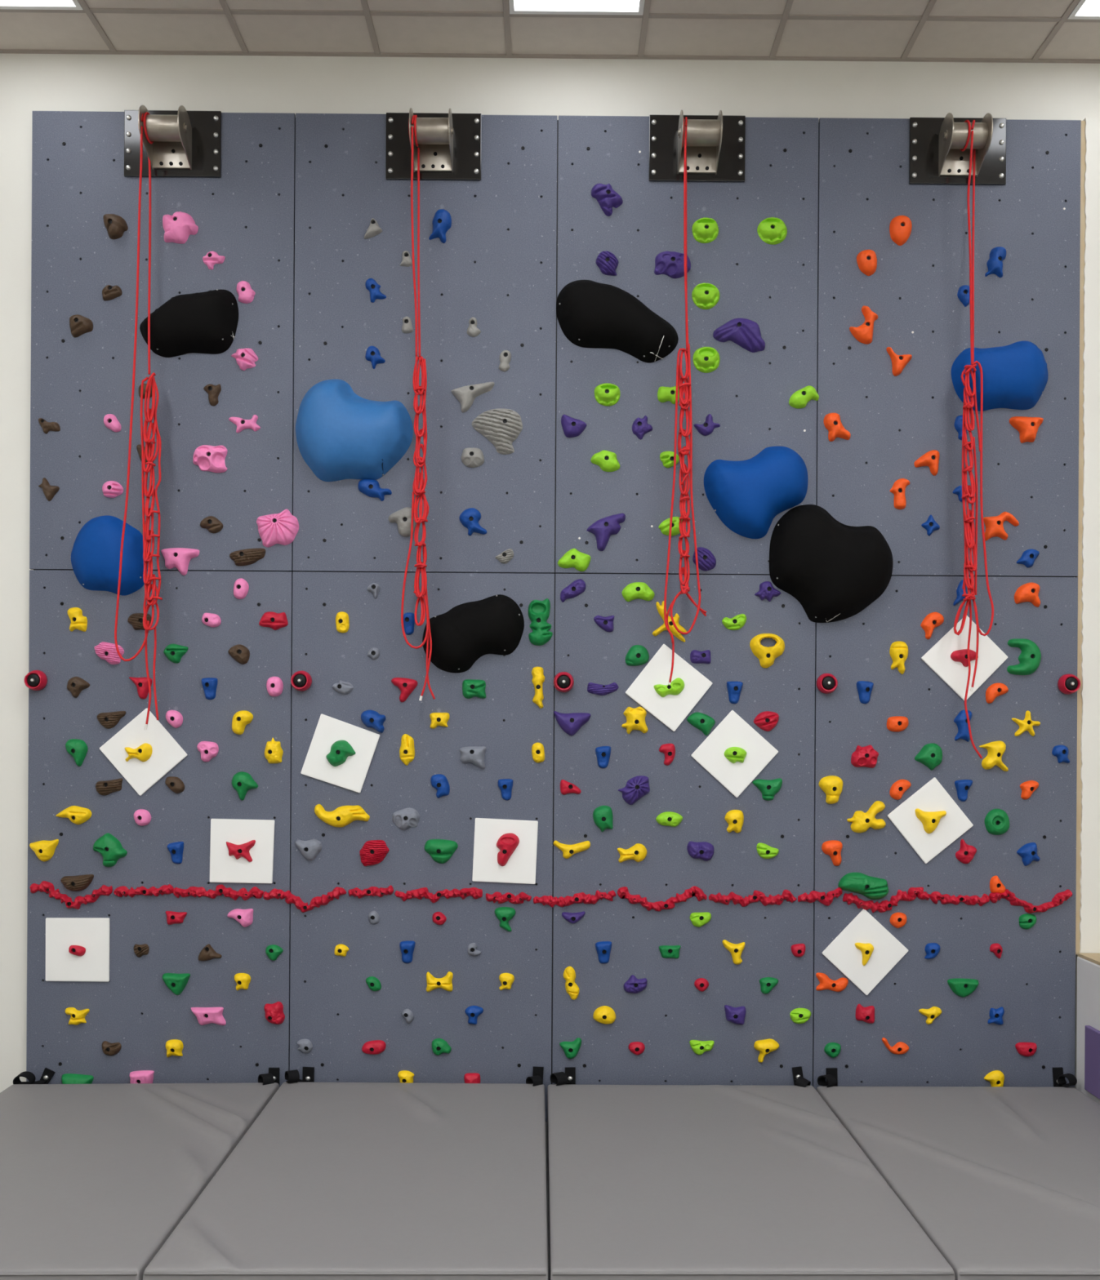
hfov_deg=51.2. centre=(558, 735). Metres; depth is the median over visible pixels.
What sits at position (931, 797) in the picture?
board
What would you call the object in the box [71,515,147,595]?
volume
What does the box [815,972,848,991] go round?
hold
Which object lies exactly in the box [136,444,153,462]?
hold
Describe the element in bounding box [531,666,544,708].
hold
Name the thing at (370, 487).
hold
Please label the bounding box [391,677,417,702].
hold
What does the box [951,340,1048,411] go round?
volume
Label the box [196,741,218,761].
hold
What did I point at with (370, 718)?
hold
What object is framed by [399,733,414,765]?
hold
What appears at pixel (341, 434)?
volume
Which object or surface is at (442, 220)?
hold
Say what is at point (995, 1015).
hold
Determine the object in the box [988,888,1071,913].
hold
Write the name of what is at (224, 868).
board
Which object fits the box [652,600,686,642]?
hold
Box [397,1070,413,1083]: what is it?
hold
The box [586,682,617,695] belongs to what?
hold
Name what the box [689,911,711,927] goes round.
hold
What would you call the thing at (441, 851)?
hold
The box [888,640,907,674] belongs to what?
hold
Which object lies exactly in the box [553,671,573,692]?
anchor
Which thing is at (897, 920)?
hold
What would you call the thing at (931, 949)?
hold
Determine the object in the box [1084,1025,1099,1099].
pad
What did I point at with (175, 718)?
hold
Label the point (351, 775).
board
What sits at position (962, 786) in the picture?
hold
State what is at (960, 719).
hold
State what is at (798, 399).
hold
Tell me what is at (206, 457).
hold
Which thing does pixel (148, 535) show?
rope
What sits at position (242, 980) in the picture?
hold
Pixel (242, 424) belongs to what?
hold
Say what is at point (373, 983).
hold
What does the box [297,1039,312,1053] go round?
hold
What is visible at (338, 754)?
hold
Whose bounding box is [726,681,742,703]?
hold
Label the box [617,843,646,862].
hold
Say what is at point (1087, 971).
wall
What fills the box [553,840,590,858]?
hold
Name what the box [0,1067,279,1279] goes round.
mat
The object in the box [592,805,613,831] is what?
hold
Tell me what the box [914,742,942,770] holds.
hold
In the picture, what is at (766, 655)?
hold
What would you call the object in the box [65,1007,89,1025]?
hold
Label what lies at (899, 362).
hold
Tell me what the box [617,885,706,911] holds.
hold
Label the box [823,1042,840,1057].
hold
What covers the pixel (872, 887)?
hold
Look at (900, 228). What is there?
hold
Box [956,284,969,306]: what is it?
hold
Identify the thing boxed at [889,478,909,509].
hold
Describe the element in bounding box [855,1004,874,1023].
hold
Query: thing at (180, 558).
hold
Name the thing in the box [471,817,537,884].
board
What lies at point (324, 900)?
hold
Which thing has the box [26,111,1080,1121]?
wall
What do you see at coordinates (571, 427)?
hold
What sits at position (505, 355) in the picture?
hold
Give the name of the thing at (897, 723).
hold
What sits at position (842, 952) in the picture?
board
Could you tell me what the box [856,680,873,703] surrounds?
hold
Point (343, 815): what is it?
hold
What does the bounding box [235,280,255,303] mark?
hold
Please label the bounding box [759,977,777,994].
hold
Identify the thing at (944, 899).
hold
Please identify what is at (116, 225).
hold
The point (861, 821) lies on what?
hold
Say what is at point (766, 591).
hold
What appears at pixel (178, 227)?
hold
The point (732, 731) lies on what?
board
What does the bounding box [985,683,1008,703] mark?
hold
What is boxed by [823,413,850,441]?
hold
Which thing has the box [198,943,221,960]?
hold
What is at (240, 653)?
hold
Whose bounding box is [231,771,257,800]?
hold
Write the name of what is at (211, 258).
hold
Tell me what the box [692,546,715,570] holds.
hold
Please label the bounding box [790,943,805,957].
hold
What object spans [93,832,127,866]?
hold
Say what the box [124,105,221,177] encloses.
rope anchor
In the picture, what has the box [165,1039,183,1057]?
hold
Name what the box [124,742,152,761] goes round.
hold
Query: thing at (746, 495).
volume
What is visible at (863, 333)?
hold
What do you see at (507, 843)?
hold
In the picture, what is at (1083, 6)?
diffuser
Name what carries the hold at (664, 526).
attached to the wall at (291, 207)
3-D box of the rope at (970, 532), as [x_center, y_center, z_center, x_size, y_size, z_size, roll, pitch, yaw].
[1.890,-1.351,5.243,0.178,2.904,0.128,0,0,0]
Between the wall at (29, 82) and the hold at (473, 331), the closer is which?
the hold at (473, 331)
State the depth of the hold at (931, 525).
5.34 m
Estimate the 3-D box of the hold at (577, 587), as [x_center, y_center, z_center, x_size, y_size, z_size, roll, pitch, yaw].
[0.065,-0.676,5.329,0.120,0.110,0.032,0,0,0]
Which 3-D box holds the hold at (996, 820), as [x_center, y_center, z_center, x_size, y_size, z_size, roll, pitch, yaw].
[2.042,0.401,5.335,0.117,0.122,0.039,0,0,0]
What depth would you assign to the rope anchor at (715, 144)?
5.33 m
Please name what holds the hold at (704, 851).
attached to the wall at (291, 207)
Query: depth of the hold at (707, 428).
5.33 m
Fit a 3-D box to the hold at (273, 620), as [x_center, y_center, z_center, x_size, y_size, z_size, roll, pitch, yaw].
[-1.327,-0.535,5.321,0.135,0.085,0.034,0,0,0]
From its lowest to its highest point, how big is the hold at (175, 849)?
0.104 m
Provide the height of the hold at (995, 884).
0.087 m
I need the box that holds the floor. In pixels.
[545,1121,549,1279]
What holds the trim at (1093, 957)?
on the wall at (1087, 971)
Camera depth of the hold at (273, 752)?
5.31 m
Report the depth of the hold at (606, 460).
5.32 m
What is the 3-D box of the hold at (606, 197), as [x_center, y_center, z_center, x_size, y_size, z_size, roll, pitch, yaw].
[0.223,-2.495,5.323,0.148,0.151,0.045,0,0,0]
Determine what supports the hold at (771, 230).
attached to the wall at (291, 207)
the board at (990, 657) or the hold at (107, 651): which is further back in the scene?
the board at (990, 657)
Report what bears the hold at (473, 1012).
attached to the wall at (291, 207)
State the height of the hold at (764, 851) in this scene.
0.075 m
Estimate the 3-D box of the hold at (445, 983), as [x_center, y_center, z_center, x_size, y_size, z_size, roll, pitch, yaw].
[-0.556,1.144,5.328,0.125,0.096,0.029,0,0,0]
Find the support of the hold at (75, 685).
attached to the wall at (291, 207)
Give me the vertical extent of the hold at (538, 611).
0.220 m
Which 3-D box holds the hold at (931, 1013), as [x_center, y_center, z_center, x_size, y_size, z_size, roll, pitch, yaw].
[1.730,1.303,5.342,0.108,0.084,0.024,0,0,0]
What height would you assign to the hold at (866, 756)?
0.107 m
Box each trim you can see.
[0,48,1099,63]
[1074,120,1085,955]
[1076,952,1099,964]
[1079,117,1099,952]
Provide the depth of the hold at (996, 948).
5.34 m
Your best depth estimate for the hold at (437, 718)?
5.32 m
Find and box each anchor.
[23,670,47,690]
[290,671,311,691]
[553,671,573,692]
[816,673,837,693]
[1057,674,1080,694]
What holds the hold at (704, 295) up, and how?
attached to the wall at (291, 207)
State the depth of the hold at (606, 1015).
5.31 m
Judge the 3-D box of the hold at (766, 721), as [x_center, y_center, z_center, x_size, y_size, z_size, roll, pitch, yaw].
[0.965,-0.068,5.329,0.119,0.094,0.041,0,0,0]
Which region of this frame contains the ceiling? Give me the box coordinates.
[0,0,1099,60]
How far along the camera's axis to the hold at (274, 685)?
5.32 m
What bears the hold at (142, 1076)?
attached to the wall at (291, 207)
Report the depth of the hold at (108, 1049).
5.32 m
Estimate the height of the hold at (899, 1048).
0.079 m
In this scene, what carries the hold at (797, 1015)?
attached to the wall at (291, 207)
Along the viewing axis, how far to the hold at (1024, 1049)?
5.33 m
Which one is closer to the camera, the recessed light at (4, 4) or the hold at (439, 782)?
the recessed light at (4, 4)
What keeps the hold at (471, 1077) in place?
attached to the wall at (291, 207)
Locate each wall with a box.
[0,53,1099,1093]
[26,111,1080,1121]
[1075,956,1099,1103]
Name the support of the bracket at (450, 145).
attached to the wall at (291, 207)
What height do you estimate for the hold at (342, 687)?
0.066 m
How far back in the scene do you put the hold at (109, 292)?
5.32 m
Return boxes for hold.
[29,839,58,861]
[29,880,112,909]
[38,417,60,434]
[38,477,59,501]
[55,805,91,824]
[60,874,93,891]
[61,1073,93,1084]
[65,738,88,766]
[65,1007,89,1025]
[66,676,89,697]
[67,607,87,631]
[68,945,85,955]
[69,314,93,337]
[93,641,124,664]
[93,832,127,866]
[95,777,122,795]
[97,711,125,728]
[102,213,128,239]
[102,284,122,300]
[102,480,123,497]
[102,1040,121,1055]
[103,413,120,431]
[113,884,173,897]
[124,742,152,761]
[127,613,151,630]
[128,676,152,698]
[128,1070,154,1083]
[133,808,151,826]
[133,943,149,957]
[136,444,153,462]
[137,383,151,398]
[160,547,199,575]
[162,211,198,244]
[162,973,190,995]
[163,644,188,663]
[164,776,184,793]
[165,710,182,728]
[165,911,186,924]
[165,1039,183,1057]
[167,841,183,863]
[173,884,263,900]
[191,1007,226,1025]
[192,444,227,472]
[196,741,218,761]
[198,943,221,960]
[200,515,222,533]
[201,613,221,626]
[201,677,217,699]
[202,251,225,269]
[203,383,221,405]
[226,840,255,862]
[226,908,253,927]
[227,644,249,664]
[228,414,260,432]
[229,547,265,565]
[231,347,257,370]
[231,710,253,734]
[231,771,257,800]
[233,577,248,599]
[234,973,250,990]
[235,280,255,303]
[256,509,298,547]
[258,611,288,630]
[262,887,346,912]
[263,1001,284,1024]
[264,737,283,763]
[265,944,283,960]
[266,676,283,696]
[294,839,321,860]
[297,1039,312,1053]
[314,804,369,827]
[325,740,355,766]
[332,680,353,694]
[333,943,348,956]
[335,611,349,632]
[348,884,393,898]
[357,479,391,501]
[359,840,389,866]
[360,710,386,733]
[361,1040,386,1054]
[364,217,382,239]
[364,278,386,302]
[364,346,385,368]
[365,976,381,991]
[366,582,379,598]
[367,647,379,660]
[368,911,379,924]
[388,506,415,537]
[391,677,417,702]
[391,807,419,830]
[394,887,482,902]
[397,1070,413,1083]
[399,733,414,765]
[399,940,415,963]
[400,250,412,266]
[401,316,413,333]
[401,1008,413,1022]
[403,612,414,635]
[424,839,457,863]
[426,971,453,991]
[428,208,451,243]
[429,712,448,728]
[430,773,449,798]
[431,911,446,924]
[431,1038,451,1055]
[450,382,493,412]
[458,507,486,535]
[458,746,485,768]
[461,447,484,467]
[462,679,485,698]
[463,1072,479,1083]
[464,1005,483,1024]
[466,317,480,337]
[467,942,480,955]
[471,408,522,454]
[485,891,531,903]
[494,906,515,931]
[495,548,513,564]
[496,832,519,866]
[497,778,512,799]
[498,350,511,371]
[498,973,514,990]
[528,598,552,645]
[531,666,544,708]
[531,742,544,762]
[533,890,616,907]
[553,711,590,735]
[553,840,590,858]
[557,548,591,571]
[559,1037,581,1058]
[560,414,586,437]
[560,578,586,602]
[560,779,581,795]
[561,911,585,923]
[563,966,578,999]
[586,513,625,551]
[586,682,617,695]
[590,449,619,471]
[591,183,622,216]
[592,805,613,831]
[592,1005,615,1024]
[593,615,613,631]
[594,382,620,406]
[595,250,617,275]
[595,746,610,768]
[595,941,611,963]
[617,775,649,804]
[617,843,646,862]
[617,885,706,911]
[621,582,653,601]
[621,706,648,733]
[623,974,646,993]
[625,644,648,666]
[627,1041,644,1055]
[631,415,652,439]
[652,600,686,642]
[653,251,690,278]
[653,677,684,697]
[655,811,682,826]
[657,386,679,404]
[657,516,681,535]
[658,743,675,765]
[658,945,680,958]
[659,451,679,467]
[686,711,715,735]
[686,841,714,861]
[688,1040,714,1054]
[689,649,711,663]
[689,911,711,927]
[691,217,718,243]
[691,283,719,309]
[692,346,719,373]
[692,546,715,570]
[693,413,719,435]
[693,977,708,991]
[708,889,796,906]
[712,318,764,352]
[721,613,746,630]
[721,939,745,964]
[724,746,746,763]
[724,809,743,832]
[724,1004,746,1024]
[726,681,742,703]
[749,633,784,667]
[751,777,782,800]
[753,711,778,731]
[753,1038,778,1062]
[754,581,780,601]
[755,842,778,858]
[756,217,786,244]
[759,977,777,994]
[788,385,818,408]
[789,1008,810,1023]
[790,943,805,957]
[797,887,841,906]
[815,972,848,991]
[818,775,842,804]
[821,840,842,866]
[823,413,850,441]
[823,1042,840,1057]
[837,872,888,899]
[842,887,929,912]
[846,800,885,832]
[848,306,877,344]
[850,745,878,768]
[854,942,873,965]
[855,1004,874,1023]
[856,249,876,275]
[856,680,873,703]
[881,1037,908,1054]
[885,346,911,376]
[886,715,908,732]
[888,215,911,245]
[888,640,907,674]
[888,779,911,799]
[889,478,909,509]
[889,912,906,928]
[913,449,938,475]
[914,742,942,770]
[915,808,946,833]
[918,1006,941,1024]
[920,515,939,536]
[920,612,943,639]
[924,942,939,959]
[928,891,989,906]
[946,978,978,997]
[950,648,977,666]
[951,485,965,502]
[952,579,966,605]
[953,710,971,742]
[954,415,966,439]
[954,779,972,801]
[955,839,976,863]
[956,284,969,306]
[978,740,1008,771]
[982,511,1018,541]
[983,1070,1004,1086]
[984,246,1005,277]
[984,808,1008,835]
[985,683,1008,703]
[987,1006,1004,1025]
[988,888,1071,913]
[989,875,1004,893]
[989,942,1002,958]
[1006,638,1040,675]
[1008,416,1043,443]
[1011,710,1039,736]
[1013,582,1039,607]
[1014,1042,1036,1056]
[1016,549,1039,567]
[1016,842,1039,866]
[1018,913,1035,928]
[1019,780,1038,799]
[1051,745,1069,763]
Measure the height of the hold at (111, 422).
0.084 m
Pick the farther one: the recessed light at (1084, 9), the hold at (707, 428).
the hold at (707, 428)
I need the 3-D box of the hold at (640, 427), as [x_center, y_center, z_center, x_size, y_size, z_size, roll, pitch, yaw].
[0.387,-1.436,5.329,0.097,0.113,0.034,0,0,0]
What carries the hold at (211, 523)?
attached to the wall at (291, 207)
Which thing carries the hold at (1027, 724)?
attached to the wall at (291, 207)
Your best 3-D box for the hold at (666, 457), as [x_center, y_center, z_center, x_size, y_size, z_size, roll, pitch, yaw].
[0.514,-1.287,5.332,0.091,0.079,0.030,0,0,0]
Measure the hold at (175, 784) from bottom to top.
0.079 m
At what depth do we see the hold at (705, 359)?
5.33 m
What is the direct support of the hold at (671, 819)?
attached to the wall at (291, 207)
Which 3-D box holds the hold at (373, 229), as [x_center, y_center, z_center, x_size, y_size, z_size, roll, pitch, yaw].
[-0.864,-2.358,5.322,0.086,0.094,0.036,0,0,0]
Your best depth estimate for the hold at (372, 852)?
5.31 m
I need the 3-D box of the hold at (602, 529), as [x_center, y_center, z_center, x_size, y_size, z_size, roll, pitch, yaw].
[0.218,-0.949,5.324,0.181,0.177,0.043,0,0,0]
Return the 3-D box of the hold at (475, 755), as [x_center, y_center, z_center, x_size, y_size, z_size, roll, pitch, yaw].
[-0.402,0.101,5.324,0.126,0.106,0.038,0,0,0]
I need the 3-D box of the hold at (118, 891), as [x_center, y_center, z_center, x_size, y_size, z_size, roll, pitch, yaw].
[-1.929,0.720,5.315,0.281,0.064,0.042,0,0,0]
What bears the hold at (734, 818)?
attached to the wall at (291, 207)
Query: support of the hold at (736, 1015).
attached to the wall at (291, 207)
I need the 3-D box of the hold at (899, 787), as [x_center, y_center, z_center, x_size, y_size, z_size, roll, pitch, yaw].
[1.590,0.250,5.338,0.100,0.095,0.030,0,0,0]
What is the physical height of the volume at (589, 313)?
0.385 m
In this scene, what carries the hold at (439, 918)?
attached to the wall at (291, 207)
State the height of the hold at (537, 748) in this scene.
0.094 m
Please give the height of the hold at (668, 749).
0.103 m
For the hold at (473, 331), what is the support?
attached to the wall at (291, 207)
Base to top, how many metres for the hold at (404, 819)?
0.105 m
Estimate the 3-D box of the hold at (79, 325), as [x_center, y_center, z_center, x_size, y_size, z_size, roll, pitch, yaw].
[-2.218,-1.903,5.313,0.109,0.106,0.042,0,0,0]
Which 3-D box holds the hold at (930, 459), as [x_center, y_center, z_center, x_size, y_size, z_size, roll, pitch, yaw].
[1.713,-1.273,5.336,0.118,0.120,0.034,0,0,0]
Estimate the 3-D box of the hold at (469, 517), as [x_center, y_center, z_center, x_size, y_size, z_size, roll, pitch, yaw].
[-0.400,-0.996,5.323,0.130,0.130,0.040,0,0,0]
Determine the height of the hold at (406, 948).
0.105 m
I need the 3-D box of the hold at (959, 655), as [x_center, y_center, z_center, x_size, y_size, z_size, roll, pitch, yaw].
[1.885,-0.363,5.327,0.129,0.083,0.029,0,0,0]
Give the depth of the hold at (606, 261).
5.32 m
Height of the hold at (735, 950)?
0.116 m
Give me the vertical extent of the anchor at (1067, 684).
0.096 m
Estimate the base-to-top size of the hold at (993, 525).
0.137 m
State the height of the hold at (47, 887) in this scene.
0.131 m
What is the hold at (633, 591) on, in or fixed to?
attached to the wall at (291, 207)
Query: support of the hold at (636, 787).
attached to the wall at (291, 207)
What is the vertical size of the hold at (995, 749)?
0.142 m
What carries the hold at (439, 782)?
attached to the wall at (291, 207)
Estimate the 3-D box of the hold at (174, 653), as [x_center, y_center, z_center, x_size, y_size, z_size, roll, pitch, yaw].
[-1.780,-0.383,5.319,0.115,0.091,0.035,0,0,0]
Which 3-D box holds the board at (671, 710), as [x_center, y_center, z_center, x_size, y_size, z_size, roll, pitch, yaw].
[0.511,-0.225,5.341,0.406,0.407,0.012,0,0,0]
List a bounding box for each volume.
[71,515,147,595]
[139,288,238,357]
[295,378,413,481]
[422,594,524,672]
[555,280,678,363]
[703,446,807,538]
[768,504,893,622]
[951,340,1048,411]
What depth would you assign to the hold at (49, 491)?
5.32 m
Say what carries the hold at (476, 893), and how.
attached to the wall at (291, 207)
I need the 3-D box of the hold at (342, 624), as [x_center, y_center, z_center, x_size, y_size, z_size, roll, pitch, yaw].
[-1.008,-0.529,5.326,0.064,0.099,0.028,0,0,0]
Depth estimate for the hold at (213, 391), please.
5.32 m
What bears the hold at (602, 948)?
attached to the wall at (291, 207)
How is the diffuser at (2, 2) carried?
attached to the recessed light at (4, 4)
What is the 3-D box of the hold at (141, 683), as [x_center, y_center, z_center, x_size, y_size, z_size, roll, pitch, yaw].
[-1.944,-0.223,5.320,0.109,0.102,0.030,0,0,0]
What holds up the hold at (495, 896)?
attached to the wall at (291, 207)
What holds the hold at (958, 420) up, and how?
attached to the wall at (291, 207)
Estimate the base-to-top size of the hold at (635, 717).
0.128 m
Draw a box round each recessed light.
[0,0,83,9]
[508,0,644,15]
[1066,0,1099,19]
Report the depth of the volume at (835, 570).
5.24 m
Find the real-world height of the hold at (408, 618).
0.104 m
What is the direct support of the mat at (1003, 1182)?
on the floor
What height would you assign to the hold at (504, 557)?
0.070 m
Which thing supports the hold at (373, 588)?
attached to the wall at (291, 207)
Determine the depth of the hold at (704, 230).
5.32 m
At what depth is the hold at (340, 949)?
5.32 m
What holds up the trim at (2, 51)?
attached to the wall at (29, 82)
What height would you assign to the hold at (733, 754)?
0.077 m
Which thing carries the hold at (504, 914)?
attached to the wall at (291, 207)
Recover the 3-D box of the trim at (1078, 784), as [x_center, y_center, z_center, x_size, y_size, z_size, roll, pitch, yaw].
[2.437,-0.925,5.377,0.029,3.894,0.032,0,0,0]
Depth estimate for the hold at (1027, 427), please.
5.32 m
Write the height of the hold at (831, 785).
0.132 m
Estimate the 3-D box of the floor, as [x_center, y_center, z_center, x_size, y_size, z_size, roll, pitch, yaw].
[-0.020,1.847,1.116,9.400,0.100,8.940,0,0,0]
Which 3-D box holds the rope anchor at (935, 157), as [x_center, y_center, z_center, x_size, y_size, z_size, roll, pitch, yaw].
[1.856,-2.723,5.253,0.449,0.308,0.201,0,0,0]
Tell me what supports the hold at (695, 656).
attached to the wall at (291, 207)
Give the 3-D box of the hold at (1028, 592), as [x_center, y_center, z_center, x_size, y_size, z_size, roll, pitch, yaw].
[2.182,-0.658,5.335,0.122,0.115,0.041,0,0,0]
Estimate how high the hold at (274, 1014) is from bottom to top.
0.106 m
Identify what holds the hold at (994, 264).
attached to the wall at (291, 207)
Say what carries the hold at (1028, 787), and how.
attached to the wall at (291, 207)
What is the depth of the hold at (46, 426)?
5.32 m
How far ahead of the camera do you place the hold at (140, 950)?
5.32 m
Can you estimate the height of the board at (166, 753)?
0.407 m
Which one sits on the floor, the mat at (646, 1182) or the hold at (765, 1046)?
the mat at (646, 1182)
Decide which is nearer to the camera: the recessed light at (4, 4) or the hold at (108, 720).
the recessed light at (4, 4)
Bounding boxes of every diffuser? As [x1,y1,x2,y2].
[0,0,74,4]
[513,0,639,9]
[1075,0,1099,13]
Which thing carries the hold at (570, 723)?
attached to the wall at (291, 207)
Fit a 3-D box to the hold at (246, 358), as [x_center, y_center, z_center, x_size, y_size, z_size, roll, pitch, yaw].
[-1.461,-1.750,5.316,0.127,0.104,0.042,0,0,0]
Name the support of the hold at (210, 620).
attached to the wall at (291, 207)
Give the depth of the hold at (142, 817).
5.31 m
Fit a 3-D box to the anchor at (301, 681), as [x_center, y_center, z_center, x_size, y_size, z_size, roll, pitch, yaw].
[-1.195,-0.255,5.310,0.096,0.096,0.058,0,0,0]
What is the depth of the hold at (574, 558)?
5.32 m
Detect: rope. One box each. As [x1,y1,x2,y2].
[114,111,162,730]
[400,115,435,700]
[663,116,706,684]
[953,120,993,758]
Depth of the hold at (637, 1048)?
5.33 m
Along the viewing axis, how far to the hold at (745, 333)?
5.31 m
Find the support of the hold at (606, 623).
attached to the wall at (291, 207)
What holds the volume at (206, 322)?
attached to the wall at (291, 207)
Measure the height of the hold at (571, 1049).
0.099 m
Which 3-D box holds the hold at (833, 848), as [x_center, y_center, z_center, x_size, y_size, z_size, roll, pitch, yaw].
[1.272,0.546,5.334,0.097,0.120,0.035,0,0,0]
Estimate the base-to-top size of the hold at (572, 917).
0.058 m
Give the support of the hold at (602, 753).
attached to the wall at (291, 207)
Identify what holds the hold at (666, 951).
attached to the wall at (291, 207)
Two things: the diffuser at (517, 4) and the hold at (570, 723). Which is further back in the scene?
the hold at (570, 723)
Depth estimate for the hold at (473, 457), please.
5.32 m
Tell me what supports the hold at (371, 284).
attached to the wall at (291, 207)
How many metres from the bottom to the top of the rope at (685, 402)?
2.582 m
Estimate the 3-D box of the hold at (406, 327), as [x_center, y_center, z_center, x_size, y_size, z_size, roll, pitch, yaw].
[-0.705,-1.912,5.330,0.052,0.079,0.022,0,0,0]
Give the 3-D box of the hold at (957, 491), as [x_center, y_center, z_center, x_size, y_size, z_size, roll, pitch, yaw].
[1.866,-1.130,5.342,0.064,0.076,0.022,0,0,0]
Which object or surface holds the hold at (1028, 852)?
attached to the wall at (291, 207)
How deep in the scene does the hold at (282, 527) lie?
5.30 m
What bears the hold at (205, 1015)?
attached to the wall at (291, 207)
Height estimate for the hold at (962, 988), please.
0.088 m
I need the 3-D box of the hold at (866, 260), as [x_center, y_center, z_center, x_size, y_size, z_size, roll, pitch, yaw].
[1.433,-2.204,5.328,0.096,0.121,0.046,0,0,0]
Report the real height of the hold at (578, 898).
0.081 m
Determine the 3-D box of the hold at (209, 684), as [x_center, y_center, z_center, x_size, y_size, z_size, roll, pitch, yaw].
[-1.624,-0.219,5.322,0.075,0.103,0.030,0,0,0]
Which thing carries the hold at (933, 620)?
attached to the wall at (291, 207)
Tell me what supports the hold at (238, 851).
attached to the board at (224, 868)
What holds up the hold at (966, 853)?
attached to the wall at (291, 207)
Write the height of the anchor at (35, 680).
0.096 m
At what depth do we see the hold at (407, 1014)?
5.33 m
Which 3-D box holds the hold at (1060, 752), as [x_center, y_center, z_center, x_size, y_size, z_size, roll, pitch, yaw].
[2.340,0.085,5.342,0.084,0.085,0.028,0,0,0]
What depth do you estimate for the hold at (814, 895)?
5.33 m
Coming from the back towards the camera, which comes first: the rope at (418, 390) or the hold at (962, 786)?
the hold at (962, 786)
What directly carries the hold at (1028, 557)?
attached to the wall at (291, 207)
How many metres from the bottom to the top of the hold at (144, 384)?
0.070 m
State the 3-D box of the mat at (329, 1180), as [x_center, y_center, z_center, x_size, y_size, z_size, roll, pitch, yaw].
[-0.652,1.662,4.385,1.229,0.253,1.942,0,0,0]
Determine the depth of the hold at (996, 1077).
5.33 m
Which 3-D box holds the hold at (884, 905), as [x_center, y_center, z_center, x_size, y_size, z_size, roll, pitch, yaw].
[1.525,0.765,5.333,0.409,0.122,0.038,0,0,0]
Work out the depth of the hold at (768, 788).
5.33 m
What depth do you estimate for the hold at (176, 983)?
5.31 m
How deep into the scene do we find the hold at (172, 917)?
5.32 m
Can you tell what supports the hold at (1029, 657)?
attached to the wall at (291, 207)
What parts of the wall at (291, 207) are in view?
panel, panel, panel, panel, panel, panel, panel, panel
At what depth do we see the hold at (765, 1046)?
5.32 m
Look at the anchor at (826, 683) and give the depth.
5.31 m
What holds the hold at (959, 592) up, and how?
attached to the wall at (291, 207)
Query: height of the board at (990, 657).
0.400 m
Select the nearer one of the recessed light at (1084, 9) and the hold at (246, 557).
the recessed light at (1084, 9)
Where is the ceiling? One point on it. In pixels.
(1033, 29)
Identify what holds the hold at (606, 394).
attached to the wall at (291, 207)
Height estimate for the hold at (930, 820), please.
0.117 m
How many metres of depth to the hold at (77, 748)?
5.31 m
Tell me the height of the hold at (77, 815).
0.088 m
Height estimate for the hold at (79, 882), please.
0.080 m
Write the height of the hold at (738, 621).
0.076 m
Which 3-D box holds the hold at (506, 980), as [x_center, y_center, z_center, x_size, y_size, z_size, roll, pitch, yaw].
[-0.244,1.144,5.330,0.072,0.082,0.028,0,0,0]
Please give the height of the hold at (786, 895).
0.081 m
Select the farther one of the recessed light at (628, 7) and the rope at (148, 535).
the rope at (148, 535)
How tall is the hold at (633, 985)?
0.086 m
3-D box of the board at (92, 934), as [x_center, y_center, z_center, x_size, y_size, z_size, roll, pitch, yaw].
[-2.234,0.992,5.329,0.295,0.295,0.012,0,0,0]
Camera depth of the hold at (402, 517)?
5.31 m
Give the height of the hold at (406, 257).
0.074 m
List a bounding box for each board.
[45,917,110,982]
[99,707,187,795]
[209,818,275,883]
[300,714,379,792]
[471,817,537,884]
[625,644,712,731]
[691,710,777,797]
[822,908,907,995]
[886,777,973,863]
[920,615,1007,700]
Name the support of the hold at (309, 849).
attached to the wall at (291, 207)
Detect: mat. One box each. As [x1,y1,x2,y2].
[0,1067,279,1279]
[142,1066,547,1279]
[546,1066,955,1279]
[816,1066,1099,1279]
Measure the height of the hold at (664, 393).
0.086 m
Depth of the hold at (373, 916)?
5.33 m
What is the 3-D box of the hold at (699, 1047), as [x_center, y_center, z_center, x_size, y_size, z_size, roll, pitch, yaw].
[0.665,1.452,5.334,0.115,0.070,0.029,0,0,0]
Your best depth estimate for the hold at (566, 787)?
5.33 m
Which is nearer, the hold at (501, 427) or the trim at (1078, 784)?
the hold at (501, 427)
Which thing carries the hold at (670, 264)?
attached to the wall at (291, 207)
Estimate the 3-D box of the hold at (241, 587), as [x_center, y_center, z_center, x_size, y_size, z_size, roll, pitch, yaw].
[-1.478,-0.684,5.322,0.072,0.098,0.031,0,0,0]
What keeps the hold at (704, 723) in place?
attached to the wall at (291, 207)
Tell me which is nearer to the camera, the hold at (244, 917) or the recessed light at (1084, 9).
the recessed light at (1084, 9)
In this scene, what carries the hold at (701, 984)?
attached to the wall at (291, 207)
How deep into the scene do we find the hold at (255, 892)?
5.32 m
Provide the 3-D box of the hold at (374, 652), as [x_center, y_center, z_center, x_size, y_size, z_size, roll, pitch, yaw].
[-0.863,-0.383,5.329,0.058,0.060,0.023,0,0,0]

